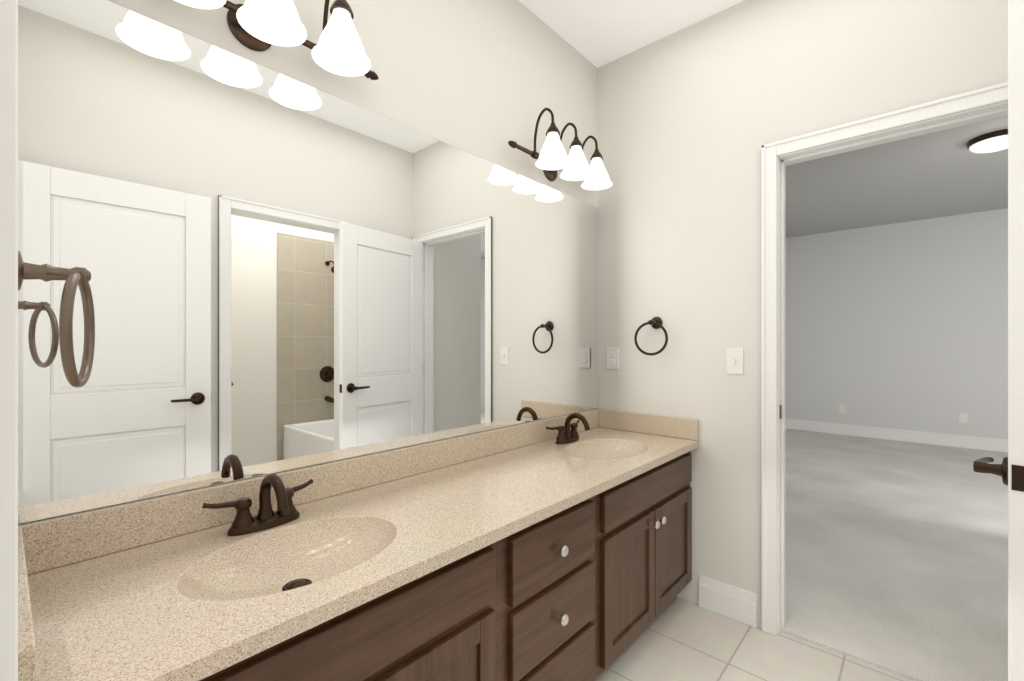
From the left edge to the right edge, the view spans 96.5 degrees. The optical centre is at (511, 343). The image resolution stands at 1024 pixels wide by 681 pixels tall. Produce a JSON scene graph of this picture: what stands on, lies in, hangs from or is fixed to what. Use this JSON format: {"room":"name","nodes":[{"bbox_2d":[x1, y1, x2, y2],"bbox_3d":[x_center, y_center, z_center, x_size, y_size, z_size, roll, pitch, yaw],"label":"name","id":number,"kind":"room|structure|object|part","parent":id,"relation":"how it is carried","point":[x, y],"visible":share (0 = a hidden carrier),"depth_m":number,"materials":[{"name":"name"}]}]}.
{"room":"bathroom","nodes":[
{"label":"bathroom","id":0,"kind":"room"},
{"bbox_2d":[18,0,597,524],"bbox_3d":[-0.304,-0.145,1.762,0.120,2.780,2.450,0,0,42],"label":"wall","id":1,"kind":"structure","parent":0,"point":[486,80],"depth_m":1.77,"materials":[{"name":"paint"}]},
{"bbox_2d":[174,0,378,79],"bbox_3d":[-0.616,-0.908,1.149,0.228,0.256,0.714,0,0,42],"label":"sconce","id":2,"kind":"object","parent":1,"relation":"attached to","point":[264,25],"visible":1,"depth_m":1.20,"materials":[{"name":"white glass"}]},
{"bbox_2d":[18,0,597,523],"bbox_3d":[-0.256,-0.199,1.720,0.005,1.113,2.204,0,0,42],"label":"mirror","id":3,"kind":"object","parent":1,"relation":"attached to","point":[288,272],"visible":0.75,"depth_m":1.22,"materials":[{"name":"clear glass"}]},
{"bbox_2d":[508,108,612,189],"bbox_3d":[0.270,-0.908,2.142,0.228,0.256,0.714,0,0,42],"label":"sconce","id":4,"kind":"object","parent":1,"relation":"attached to","point":[552,158],"visible":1,"depth_m":2.08,"materials":[{"name":"white glass"}]},
{"bbox_2d":[595,597,912,680],"bbox_3d":[0.391,1.275,1.068,1.840,0.060,2.380,0,0,42],"label":"floor","id":5,"kind":"structure","parent":0,"point":[678,639],"depth_m":1.82,"materials":[{"name":"beige tile"}]},
{"bbox_2d":[18,408,698,680],"bbox_3d":[-0.048,0.783,1.534,0.561,0.925,2.206,0,0,42],"label":"bathroom vanity","id":6,"kind":"object","parent":5,"relation":"on","point":[558,548],"visible":0.96,"depth_m":1.12,"materials":[{"name":"beige stone"}]},
{"bbox_2d":[519,0,1007,237],"bbox_3d":[3.208,-1.585,2.226,4.940,0.100,7.860,0,0,42],"label":"ceiling","id":7,"kind":"structure","parent":0,"point":[943,173],"depth_m":3.96,"materials":[{"name":"paint"}]},
{"bbox_2d":[967,129,1007,152],"bbox_3d":[3.601,-1.490,3.403,0.310,0.090,0.310,0,0,42],"label":"light","id":8,"kind":"object","parent":7,"relation":"attached to","point":[994,141],"visible":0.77,"depth_m":3.36,"materials":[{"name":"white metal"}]},
{"bbox_2d":[785,237,786,419],"bbox_3d":[2.192,-0.145,4.708,0.120,2.780,5.270,0,0,42],"label":"wall","id":9,"kind":"structure","parent":0,"point":[785,328],"depth_m":6.55,"materials":[{"name":"paint"}]},
{"bbox_2d":[785,419,788,429],"bbox_3d":[2.245,1.161,4.663,0.018,0.145,5.266,0,0,42],"label":"baseboard","id":10,"kind":"structure","parent":9,"relation":"attached to","point":[787,420],"depth_m":6.58,"materials":[{"name":"paint"}]},
{"bbox_2d":[598,0,1007,627],"bbox_3d":[1.121,-0.145,2.051,2.060,2.780,0.120,0,0,42],"label":"wall","id":11,"kind":"structure","parent":0,"point":[694,118],"depth_m":2.11,"materials":[{"name":"paint"}]},
{"bbox_2d":[607,348,618,368],"bbox_3d":[0.545,0.080,2.480,0.072,0.116,0.008,0,0,42],"label":"electrical outlet plate","id":12,"kind":"object","parent":11,"relation":"attached to","point":[612,358],"visible":1,"depth_m":2.48,"materials":[{"name":"white plastic"}]},
{"bbox_2d":[634,317,667,355],"bbox_3d":[0.706,-0.038,2.285,0.168,0.196,0.084,0,0,42],"label":"towel ring","id":13,"kind":"object","parent":11,"relation":"attached to","point":[655,322],"visible":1,"depth_m":2.28,"materials":[{"name":"brown metal"}]},
{"bbox_2d":[699,575,756,627],"bbox_3d":[0.590,1.173,0.964,1.163,0.145,2.210,0,0,42],"label":"baseboard","id":14,"kind":"structure","parent":11,"relation":"attached to","point":[730,601],"depth_m":2.08,"materials":[{"name":"paint"}]},
{"bbox_2d":[726,348,743,373],"bbox_3d":[1.006,0.080,2.065,0.072,0.116,0.014,0,0,42],"label":"switch plate","id":15,"kind":"object","parent":11,"relation":"attached to","point":[734,360],"visible":1,"depth_m":2.06,"materials":[{"name":"white plastic"}]},
{"bbox_2d":[761,82,1007,635],"bbox_3d":[1.458,0.194,1.753,0.866,2.103,0.170,0,0,42],"label":"door frame","id":16,"kind":"structure","parent":11,"relation":"attached to","point":[963,102],"depth_m":1.95,"materials":[{"name":"paint"}]},
{"bbox_2d":[973,0,1023,680],"bbox_3d":[1.397,0.218,1.239,0.746,2.030,0.161,0,0,-40],"label":"door","id":17,"kind":"structure","parent":11,"relation":"in","point":[1015,331],"depth_m":1.01,"materials":[{"name":"paint"}]},
{"bbox_3d":[1.397,0.220,1.239,0.746,1.740,0.160,0,0,-40],"label":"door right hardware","id":18,"kind":"part","parent":17,"relation":"part of","materials":[{"name":"brown metal"}]},
{"bbox_2d":[780,429,1007,680],"bbox_3d":[4.000,1.269,3.114,4.940,0.072,5.480,0,0,42],"label":"floor","id":19,"kind":"structure","parent":0,"point":[896,557],"depth_m":2.66,"materials":[{"name":"grey carpet"}]},
{"bbox_2d":[787,208,1007,439],"bbox_3d":[5.785,-0.145,5.113,4.940,2.780,0.120,0,0,42],"label":"wall","id":20,"kind":"structure","parent":0,"point":[903,325],"depth_m":5.77,"materials":[{"name":"paint"}]},
{"bbox_2d":[839,404,844,412],"bbox_3d":[4.474,0.885,6.197,0.072,0.116,0.008,0,0,42],"label":"outlet","id":21,"kind":"object","parent":20,"relation":"attached to","point":[841,408],"visible":1,"depth_m":6.20,"materials":[{"name":"white plastic"}]},
{"bbox_2d":[789,419,1007,452],"bbox_3d":[5.747,1.161,5.056,4.680,0.145,0.016,0,0,42],"label":"baseboard","id":22,"kind":"structure","parent":20,"relation":"attached to","point":[980,443],"depth_m":5.76,"materials":[{"name":"paint"}]},
{"bbox_2d":[959,413,966,422],"bbox_3d":[5.347,0.885,5.418,0.072,0.116,0.008,0,0,42],"label":"outlet","id":23,"kind":"object","parent":20,"relation":"attached to","point":[962,417],"visible":1,"depth_m":5.42,"materials":[{"name":"white plastic"}]},
{"bbox_3d":[-0.349,-0.145,0.240,1.840,2.780,0.120,0,0,42],"label":"wall","id":24,"kind":"structure","parent":0,"visible":0},
{"bbox_2d":[0,0,17,680],"bbox_3d":[-0.095,0.216,0.014,0.776,2.058,0.122,0,0,42],"label":"door frame","id":25,"kind":"structure","parent":24,"relation":"attached to","point":[8,340],"depth_m":0.30,"materials":[{"name":"paint"}]},
{"bbox_2d":[18,250,94,387],"bbox_3d":[-0.650,-0.033,0.654,0.164,0.195,0.095,0,0,42],"label":"towel ring","id":26,"kind":"object","parent":24,"relation":"attached to","point":[75,277],"visible":0.92,"depth_m":0.64,"materials":[{"name":"brown metal"}]}
]}

